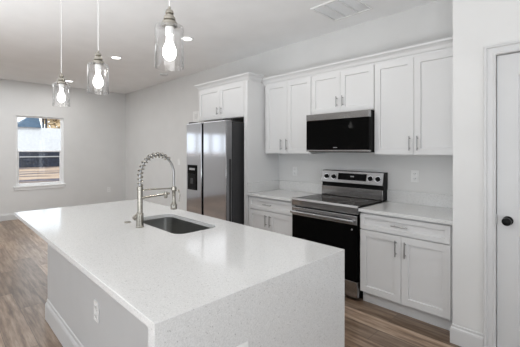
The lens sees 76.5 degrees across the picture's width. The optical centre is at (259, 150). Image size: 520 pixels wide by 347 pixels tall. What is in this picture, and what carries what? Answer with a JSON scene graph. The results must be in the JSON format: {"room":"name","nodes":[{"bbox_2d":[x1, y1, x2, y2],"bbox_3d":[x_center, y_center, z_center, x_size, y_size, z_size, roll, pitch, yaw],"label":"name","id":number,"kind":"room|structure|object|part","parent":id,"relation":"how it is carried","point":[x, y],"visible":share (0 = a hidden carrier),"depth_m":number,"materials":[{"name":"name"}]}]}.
{"room":"kitchen","nodes":[
{"label":"kitchen","id":0,"kind":"room"},
{"bbox_2d":[0,79,125,213],"bbox_3d":[-6.285,-0.003,6.085,7.551,2.958,0.150,0,0,-44],"label":"wall","id":1,"kind":"structure","parent":0,"point":[94,120],"depth_m":7.83,"materials":[{"name":"paint"}]},
{"bbox_2d":[0,213,17,220],"bbox_3d":[-6.227,1.403,6.026,7.551,0.144,0.016,0,0,-44],"label":"baseboard","id":2,"kind":"structure","parent":1,"relation":"attached to","point":[10,216],"depth_m":6.93,"materials":[{"name":"paint"}]},
{"bbox_2d":[13,115,65,190],"bbox_3d":[-4.916,0.051,7.382,0.986,1.620,0.155,0,0,-44],"label":"window","id":3,"kind":"structure","parent":1,"relation":"in","point":[27,186],"depth_m":7.40,"materials":[{"name":"plastic"}]},
{"bbox_3d":[-4.890,0.818,7.356,0.986,0.086,0.080,0,0,-44],"label":"sill","id":4,"kind":"part","parent":3,"relation":"part of","materials":[{"name":"plastic"}]},
{"bbox_3d":[-4.941,0.370,7.407,0.826,0.720,0.045,0,0,-44],"label":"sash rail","id":5,"kind":"part","parent":3,"relation":"part of","materials":[{"name":"glass"}]},
{"bbox_2d":[0,0,438,93],"bbox_3d":[-1.796,-1.542,1.510,7.851,0.120,12.970,0,0,-44],"label":"ceiling","id":6,"kind":"structure","parent":0,"point":[222,32],"depth_m":4.19,"materials":[{"name":"paint"}]},
{"bbox_2d":[54,0,69,106],"bbox_3d":[-1.692,-0.928,2.809,0.128,1.107,0.128,0,0,-44],"label":"pendant lamp","id":7,"kind":"object","parent":6,"relation":"hanging from","point":[61,97],"visible":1,"depth_m":2.80,"materials":[{"name":"white glass"}]},
{"bbox_2d":[57,73,65,88],"bbox_3d":[-1.692,-0.591,2.809,0.072,0.128,0.072,0,0,-44],"label":"socket","id":8,"kind":"object","parent":7,"relation":"attached to","point":[61,81],"depth_m":2.79,"materials":[{"name":"silver metal"}]},
{"bbox_3d":[-1.692,-1.052,2.809,0.005,0.806,0.005,0,0,-44],"label":"cord","id":9,"kind":"part","parent":7,"relation":"part of","materials":[{"name":"white plastic"}]},
{"bbox_3d":[-1.692,-0.467,2.809,0.062,0.117,0.062,0,0,-44],"label":"bulb","id":10,"kind":"part","parent":7,"relation":"part of","materials":[{"name":"white glass"}]},
{"bbox_3d":[-1.692,-0.471,2.809,0.128,0.193,0.128,0,0,-44],"label":"lamp shade","id":11,"kind":"part","parent":7,"relation":"part of","materials":[{"name":"clear glass"}]},
{"bbox_2d":[87,0,108,93],"bbox_3d":[-1.065,-0.928,2.170,0.128,1.107,0.128,0,0,-44],"label":"pendant lamp","id":12,"kind":"object","parent":6,"relation":"hanging from","point":[98,62],"visible":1,"depth_m":2.15,"materials":[{"name":"white"}]},
{"bbox_2d":[92,51,103,70],"bbox_3d":[-1.065,-0.591,2.170,0.072,0.128,0.072,0,0,-44],"label":"socket","id":13,"kind":"object","parent":12,"relation":"attached to","point":[97,58],"depth_m":2.15,"materials":[{"name":"silver metal"}]},
{"bbox_3d":[-1.065,-0.471,2.170,0.128,0.193,0.128,0,0,-44],"label":"lamp shade","id":14,"kind":"part","parent":12,"relation":"part of","materials":[{"name":"clear glass"}]},
{"bbox_3d":[-1.065,-0.467,2.170,0.062,0.117,0.062,0,0,-44],"label":"bulb","id":15,"kind":"part","parent":12,"relation":"part of","materials":[{"name":"white glass"}]},
{"bbox_3d":[-1.065,-1.052,2.170,0.005,0.806,0.005,0,0,-44],"label":"cord","id":16,"kind":"part","parent":12,"relation":"part of","materials":[{"name":"white plastic"}]},
{"bbox_2d":[110,56,121,58],"bbox_3d":[-2.302,-1.478,5.273,0.184,0.008,0.184,0,0,-44],"label":"recessed light","id":17,"kind":"object","parent":6,"relation":"in","point":[112,57],"visible":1,"depth_m":5.25,"materials":[{"name":"white"}]},
{"bbox_2d":[155,0,183,68],"bbox_3d":[-0.413,-0.928,1.507,0.128,1.107,0.128,0,0,-44],"label":"pendant lamp","id":18,"kind":"object","parent":6,"relation":"hanging from","point":[169,23],"visible":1,"depth_m":1.49,"materials":[{"name":"glass"}]},
{"bbox_3d":[-0.413,-0.467,1.507,0.062,0.117,0.062,0,0,-44],"label":"bulb","id":19,"kind":"part","parent":18,"relation":"part of","materials":[{"name":"white glass"}]},
{"bbox_2d":[165,26,173,35],"bbox_3d":[-0.413,-0.544,1.507,0.038,0.036,0.038,0,0,-44],"label":"socket","id":20,"kind":"object","parent":18,"relation":"attached to","point":[169,30],"depth_m":1.49,"materials":[{"name":"white plastic"}]},
{"bbox_3d":[-0.413,-0.471,1.507,0.128,0.193,0.128,0,0,-44],"label":"lamp shade","id":21,"kind":"part","parent":18,"relation":"part of","materials":[{"name":"clear glass"}]},
{"bbox_2d":[180,36,192,40],"bbox_3d":[-0.975,-1.478,4.376,0.184,0.008,0.184,0,0,-44],"label":"recessed light","id":22,"kind":"object","parent":6,"relation":"in","point":[186,38],"visible":0.88,"depth_m":4.36,"materials":[{"name":"white plastic"}]},
{"bbox_2d":[310,0,372,21],"bbox_3d":[0.851,-1.476,3.445,0.460,0.012,0.465,0,0,-44],"label":"ceiling vent","id":23,"kind":"object","parent":6,"relation":"in","point":[359,1],"visible":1,"depth_m":3.46,"materials":[{"name":"white plastic"}]},
{"bbox_2d":[0,219,460,346],"bbox_3d":[-1.796,1.526,1.510,7.851,0.100,12.970,0,0,-44],"label":"floor","id":24,"kind":"structure","parent":0,"point":[23,253],"depth_m":2.98,"materials":[{"name":"brown wood"}]},
{"bbox_2d":[45,244,147,346],"bbox_3d":[-0.727,1.032,2.383,0.942,0.886,2.332,0,0,-44],"label":"kitchen island","id":25,"kind":"object","parent":24,"relation":"on","point":[69,306],"visible":0.12,"depth_m":2.18,"materials":[{"name":"paint"}]},
{"bbox_3d":[-0.734,1.387,2.376,0.921,0.178,2.332,0,0,-44],"label":"baseboard","id":26,"kind":"part","parent":25,"relation":"part of","materials":[{"name":"paint"}]},
{"bbox_2d":[94,299,98,323],"bbox_3d":[-0.993,0.976,1.996,0.010,0.122,0.078,0,0,-44],"label":"wall outlet","id":27,"kind":"object","parent":25,"relation":"attached to","point":[96,304],"visible":1,"depth_m":1.98,"materials":[{"name":"white plastic"}]},
{"bbox_2d":[14,199,344,346],"bbox_3d":[-0.869,1.018,2.422,1.147,0.915,2.679,0,0,-44],"label":"island countertop","id":28,"kind":"structure","parent":25,"relation":"on","point":[226,284],"depth_m":1.65,"materials":[{"name":"white stone"}]},
{"bbox_2d":[133,152,179,227],"bbox_3d":[-0.786,0.287,2.518,0.349,0.546,0.102,0,0,-44],"label":"faucet","id":29,"kind":"object","parent":28,"relation":"on","point":[138,217],"visible":1,"depth_m":2.42,"materials":[{"name":"silver metal"}]},
{"bbox_3d":[-0.784,0.344,2.488,0.221,0.049,0.026,0,0,-44],"label":"spout","id":30,"kind":"part","parent":29,"relation":"part of","materials":[{"name":"silver metal"}]},
{"bbox_3d":[-0.762,0.297,2.509,0.281,0.026,0.043,0,0,-44],"label":"holder arm","id":31,"kind":"part","parent":29,"relation":"part of","materials":[{"name":"silver metal"}]},
{"bbox_2d":[144,217,209,233],"bbox_3d":[-0.672,0.691,2.556,0.374,0.206,0.744,0,0,-44],"label":"sink","id":32,"kind":"object","parent":28,"relation":"in","point":[173,225],"visible":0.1,"depth_m":2.82,"materials":[{"name":"metal"}]},
{"bbox_2d":[237,341,247,346],"bbox_3d":[-0.075,0.838,1.316,0.078,0.122,0.010,0,0,-44],"label":"wall outlet","id":33,"kind":"object","parent":28,"relation":"attached to","point":[245,344],"visible":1,"depth_m":1.33,"materials":[{"name":"white plastic"}]},
{"bbox_3d":[0.054,1.032,1.482,1.147,0.887,0.045,0,0,-44],"label":"waterfall panel","id":34,"kind":"part","parent":28,"relation":"part of","materials":[{"name":"white stone"}]},
{"bbox_2d":[187,118,243,224],"bbox_3d":[-0.467,0.520,4.872,0.865,1.870,0.947,0,0,-44],"label":"refrigerator","id":35,"kind":"object","parent":24,"relation":"on","point":[215,149],"visible":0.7,"depth_m":4.43,"materials":[{"name":"metal"}]},
{"bbox_3d":[-0.926,0.491,4.812,0.098,1.768,0.390,0,0,-44],"label":"door","id":36,"kind":"part","parent":35,"relation":"part of","materials":[{"name":"metal"}]},
{"bbox_3d":[-0.580,0.491,4.459,0.098,1.768,0.507,0,0,-44],"label":"door","id":37,"kind":"part","parent":35,"relation":"part of","materials":[{"name":"metal"}]},
{"bbox_2d":[244,81,278,225],"bbox_3d":[0.032,0.278,4.594,0.619,2.396,0.069,0,0,-44],"label":"end panel","id":38,"kind":"object","parent":24,"relation":"on","point":[259,166],"visible":0.36,"depth_m":4.46,"materials":[{"name":"paint"}]},
{"bbox_2d":[249,196,294,235],"bbox_3d":[0.314,1.033,4.282,0.654,0.883,0.769,0,0,-44],"label":"base cabinet","id":39,"kind":"object","parent":24,"relation":"on","point":[273,215],"visible":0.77,"depth_m":4.04,"materials":[{"name":"paint"}]},
{"bbox_3d":[-0.011,1.060,4.210,0.020,0.594,0.369,0,0,-44],"label":"door","id":40,"kind":"part","parent":39,"relation":"part of","materials":[{"name":"paint"}]},
{"bbox_3d":[0.120,0.680,4.077,0.020,0.146,0.742,0,0,-44],"label":"drawer","id":41,"kind":"part","parent":39,"relation":"part of","materials":[{"name":"paint"}]},
{"bbox_3d":[0.250,1.060,3.944,0.020,0.594,0.369,0,0,-44],"label":"door","id":42,"kind":"part","parent":39,"relation":"part of","materials":[{"name":"paint"}]},
{"bbox_2d":[246,180,321,201],"bbox_3d":[0.318,0.511,4.283,0.647,0.158,0.774,0,0,-44],"label":"countertop","id":43,"kind":"structure","parent":39,"relation":"on","point":[283,190],"depth_m":4.39,"materials":[{"name":"white stone"}]},
{"bbox_2d":[290,170,387,298],"bbox_3d":[0.862,0.861,3.681,0.703,1.230,0.833,0,0,-44],"label":"electric range","id":44,"kind":"object","parent":24,"relation":"on","point":[329,219],"visible":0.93,"depth_m":3.56,"materials":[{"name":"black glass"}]},
{"bbox_3d":[0.629,0.689,3.457,0.057,0.030,0.786,0,0,-44],"label":"handle","id":45,"kind":"part","parent":44,"relation":"part of","materials":[{"name":"metal"}]},
{"bbox_3d":[0.669,0.954,3.497,0.049,0.633,0.814,0,0,-44],"label":"oven door","id":46,"kind":"part","parent":44,"relation":"part of","materials":[{"name":"black glass"}]},
{"bbox_3d":[0.670,0.582,3.497,0.050,0.084,0.826,0,0,-44],"label":"trim","id":47,"kind":"part","parent":44,"relation":"part of","materials":[{"name":"metal"}]},
{"bbox_2d":[296,194,381,207],"bbox_3d":[0.845,0.558,3.668,0.516,0.023,0.826,0,0,-44],"label":"cooktop","id":48,"kind":"object","parent":44,"relation":"in","point":[322,200],"depth_m":3.59,"materials":[{"name":"black glass"}]},
{"bbox_3d":[0.671,1.361,3.498,0.045,0.158,0.814,0,0,-44],"label":"storage drawer","id":49,"kind":"part","parent":44,"relation":"part of","materials":[{"name":"metal"}]},
{"bbox_3d":[1.049,0.489,3.837,0.008,0.108,0.787,0,0,-44],"label":"panel","id":50,"kind":"part","parent":44,"relation":"part of","materials":[{"name":"metal"}]},
{"bbox_2d":[360,212,452,330],"bbox_3d":[1.468,1.034,3.105,0.654,0.884,0.832,0,0,-44],"label":"base cabinet","id":51,"kind":"object","parent":24,"relation":"on","point":[406,264],"depth_m":2.87,"materials":[{"name":"paint"}]},
{"bbox_3d":[1.115,1.060,3.063,0.020,0.594,0.391,0,0,-44],"label":"door","id":52,"kind":"part","parent":51,"relation":"part of","materials":[{"name":"paint"}]},
{"bbox_2d":[358,190,452,224],"bbox_3d":[1.470,0.511,3.108,0.647,0.158,0.834,0,0,-44],"label":"countertop","id":53,"kind":"structure","parent":51,"relation":"on","point":[430,207],"depth_m":3.19,"materials":[{"name":"white stone"}]},
{"bbox_3d":[1.253,0.680,2.922,0.020,0.146,0.785,0,0,-44],"label":"drawer","id":54,"kind":"part","parent":51,"relation":"part of","materials":[{"name":"paint"}]},
{"bbox_3d":[1.391,1.060,2.781,0.020,0.594,0.391,0,0,-44],"label":"door","id":55,"kind":"part","parent":51,"relation":"part of","materials":[{"name":"paint"}]},
{"bbox_3d":[1.559,1.034,2.639,0.020,0.884,0.039,0,0,-44],"label":"filler strip","id":56,"kind":"part","parent":51,"relation":"part of","materials":[{"name":"white wood"}]},
{"bbox_2d":[126,0,452,210],"bbox_3d":[-0.693,-0.003,5.884,0.150,2.958,8.270,0,0,-44],"label":"wall","id":57,"kind":"structure","parent":0,"point":[158,116],"depth_m":4.58,"materials":[{"name":"paint"}]},
{"bbox_2d":[193,111,198,121],"bbox_3d":[-1.222,-0.644,6.304,0.016,0.200,0.210,0,0,-44],"label":"wall plate","id":58,"kind":"object","parent":57,"relation":"attached to","point":[196,113],"visible":0.89,"depth_m":6.29,"materials":[{"name":"white plastic"}]},
{"bbox_2d":[199,81,262,121],"bbox_3d":[-0.376,-0.699,4.985,0.654,0.498,1.057,0,0,-44],"label":"upper cabinet","id":59,"kind":"object","parent":57,"relation":"attached to","point":[219,103],"visible":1,"depth_m":4.75,"materials":[{"name":"paint"}]},
{"bbox_3d":[-0.762,-0.686,4.976,0.020,0.462,0.523,0,0,-44],"label":"door","id":60,"kind":"part","parent":59,"relation":"part of","materials":[{"name":"paint"}]},
{"bbox_3d":[-0.393,-0.686,4.599,0.020,0.462,0.523,0,0,-44],"label":"door","id":61,"kind":"part","parent":59,"relation":"part of","materials":[{"name":"paint"}]},
{"bbox_2d":[293,167,296,175],"bbox_3d":[0.482,0.290,4.571,0.010,0.122,0.078,0,0,-44],"label":"wall outlet","id":62,"kind":"object","parent":57,"relation":"attached to","point":[294,168],"visible":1,"depth_m":4.56,"materials":[{"name":"white plastic"}]},
{"bbox_2d":[265,77,326,153],"bbox_3d":[0.441,-0.433,4.359,0.364,0.958,0.794,0,0,-44],"label":"upper cabinet","id":63,"kind":"object","parent":57,"relation":"attached to","point":[287,104],"visible":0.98,"depth_m":4.24,"materials":[{"name":"paint"}]},
{"bbox_3d":[0.223,-0.421,4.386,0.020,0.922,0.374,0,0,-44],"label":"door","id":64,"kind":"part","parent":63,"relation":"part of","materials":[{"name":"paint"}]},
{"bbox_3d":[0.488,-0.421,4.116,0.020,0.922,0.374,0,0,-44],"label":"door","id":65,"kind":"part","parent":63,"relation":"part of","materials":[{"name":"paint"}]},
{"bbox_2d":[279,180,321,193],"bbox_3d":[0.542,0.496,4.502,0.021,0.128,0.774,0,0,-44],"label":"backsplash","id":66,"kind":"structure","parent":57,"relation":"attached to","point":[285,185],"depth_m":4.47,"materials":[{"name":"white stone"}]},
{"bbox_2d":[311,65,374,114],"bbox_3d":[1.000,-0.666,3.789,0.364,0.493,0.800,0,0,-44],"label":"upper cabinet","id":67,"kind":"object","parent":57,"relation":"attached to","point":[351,89],"visible":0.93,"depth_m":3.65,"materials":[{"name":"paint"}]},
{"bbox_3d":[0.763,-0.654,3.835,0.020,0.457,0.395,0,0,-44],"label":"door","id":68,"kind":"part","parent":67,"relation":"part of","materials":[{"name":"paint"}]},
{"bbox_2d":[306,109,374,152],"bbox_3d":[0.977,-0.195,3.765,0.429,0.437,0.793,0,0,-44],"label":"microwave","id":69,"kind":"object","parent":67,"relation":"attached to","point":[348,131],"visible":0.93,"depth_m":3.56,"materials":[{"name":"black glass"}]},
{"bbox_3d":[0.840,-0.377,3.631,0.046,0.073,0.793,0,0,-44],"label":"trim","id":70,"kind":"part","parent":69,"relation":"part of","materials":[{"name":"metal"}]},
{"bbox_3d":[0.840,0.006,3.631,0.046,0.019,0.793,0,0,-44],"label":"trim","id":71,"kind":"part","parent":69,"relation":"part of","materials":[{"name":"metal"}]},
{"bbox_3d":[1.042,-0.654,3.551,0.020,0.457,0.395,0,0,-44],"label":"door","id":72,"kind":"part","parent":67,"relation":"part of","materials":[{"name":"paint"}]},
{"bbox_2d":[375,49,452,154],"bbox_3d":[1.559,-0.433,3.220,0.364,0.958,0.790,0,0,-44],"label":"upper cabinet","id":73,"kind":"object","parent":57,"relation":"attached to","point":[414,95],"visible":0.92,"depth_m":3.11,"materials":[{"name":"paint"}]},
{"bbox_2d":[194,37,452,90],"bbox_3d":[0.479,-0.950,4.106,0.664,0.127,3.645,0,0,-44],"label":"crown molding","id":74,"kind":"structure","parent":73,"relation":"attached to","point":[444,44],"depth_m":3.65,"materials":[{"name":"paint"}]},
{"bbox_3d":[1.323,-0.421,3.265,0.020,0.922,0.390,0,0,-44],"label":"door","id":75,"kind":"part","parent":73,"relation":"part of","materials":[{"name":"paint"}]},
{"bbox_3d":[1.599,-0.421,2.984,0.020,0.922,0.390,0,0,-44],"label":"door","id":76,"kind":"part","parent":73,"relation":"part of","materials":[{"name":"paint"}]},
{"bbox_2d":[411,170,418,181],"bbox_3d":[1.608,0.271,3.424,0.010,0.122,0.078,0,0,-44],"label":"wall outlet","id":77,"kind":"object","parent":57,"relation":"attached to","point":[414,173],"visible":1,"depth_m":3.42,"materials":[{"name":"white plastic"}]},
{"bbox_2d":[387,190,452,208],"bbox_3d":[1.694,0.496,3.328,0.021,0.128,0.834,0,0,-44],"label":"backsplash","id":78,"kind":"structure","parent":57,"relation":"attached to","point":[418,198],"depth_m":3.36,"materials":[{"name":"white stone"}]},
{"bbox_2d":[453,0,519,346],"bbox_3d":[3.462,-0.003,1.135,0.871,2.958,4.771,0,0,-44],"label":"wall","id":79,"kind":"structure","parent":0,"point":[477,24],"depth_m":2.44,"materials":[{"name":"paint"}]},
{"bbox_2d":[450,323,483,346],"bbox_3d":[1.575,1.403,2.495,0.116,0.144,0.218,0,0,-44],"label":"baseboard","id":80,"kind":"structure","parent":79,"relation":"attached to","point":[460,336],"depth_m":2.46,"materials":[{"name":"paint"}]},
{"bbox_2d":[484,40,519,346],"bbox_3d":[1.970,0.364,2.018,0.022,2.222,1.016,0,0,-44],"label":"door frame","id":81,"kind":"structure","parent":79,"relation":"attached to","point":[490,52],"depth_m":2.35,"materials":[{"name":"paint"}]},
{"bbox_2d":[496,52,519,346],"bbox_3d":[1.971,0.399,2.022,0.108,2.134,0.867,0,0,-44],"label":"door","id":82,"kind":"structure","parent":79,"relation":"in","point":[508,66],"depth_m":2.30,"materials":[{"name":"paint"}]},
{"bbox_3d":[1.702,0.490,2.272,0.073,0.062,0.062,0,0,-44],"label":"knob","id":83,"kind":"part","parent":82,"relation":"part of","materials":[{"name":"black metal"}]},
{"label":"outside","id":84,"kind":"structure","parent":0,"visible":0},
{"bbox_2d":[19,167,59,183],"bbox_3d":[-65.855,1.925,95.676,280.000,0.200,211.170,0,0,-44],"label":"lot","id":85,"kind":"structure","parent":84,"point":[31,174],"depth_m":24.81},
{"bbox_2d":[18,118,59,150],"bbox_3d":[-31.889,-2.594,46.956,7.944,8.839,8.300,0,0,-44],"label":"neighbouring house","id":86,"kind":"structure","parent":85,"relation":"on","point":[31,137],"depth_m":43.91,"materials":[{"name":"white"}]},
{"bbox_2d":[19,152,59,167],"bbox_3d":[-23.591,0.981,35.672,5.863,1.689,0.130,0,0,-44],"label":"fence","id":87,"kind":"object","parent":85,"relation":"on","point":[26,159],"visible":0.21,"depth_m":35.53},
{"bbox_3d":[-23.574,0.696,35.654,5.863,0.120,0.080,0,0,-44],"label":"rail","id":88,"kind":"part","parent":87,"relation":"part of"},
{"bbox_2d":[41,119,59,128],"bbox_3d":[-35.069,-3.522,56.953,6.753,10.702,7.241,0,0,-44],"label":"tree","id":89,"kind":"object","parent":85,"relation":"on","point":[53,123],"visible":0.27,"depth_m":56.88,"materials":[{"name":"brown plant"}]}
]}

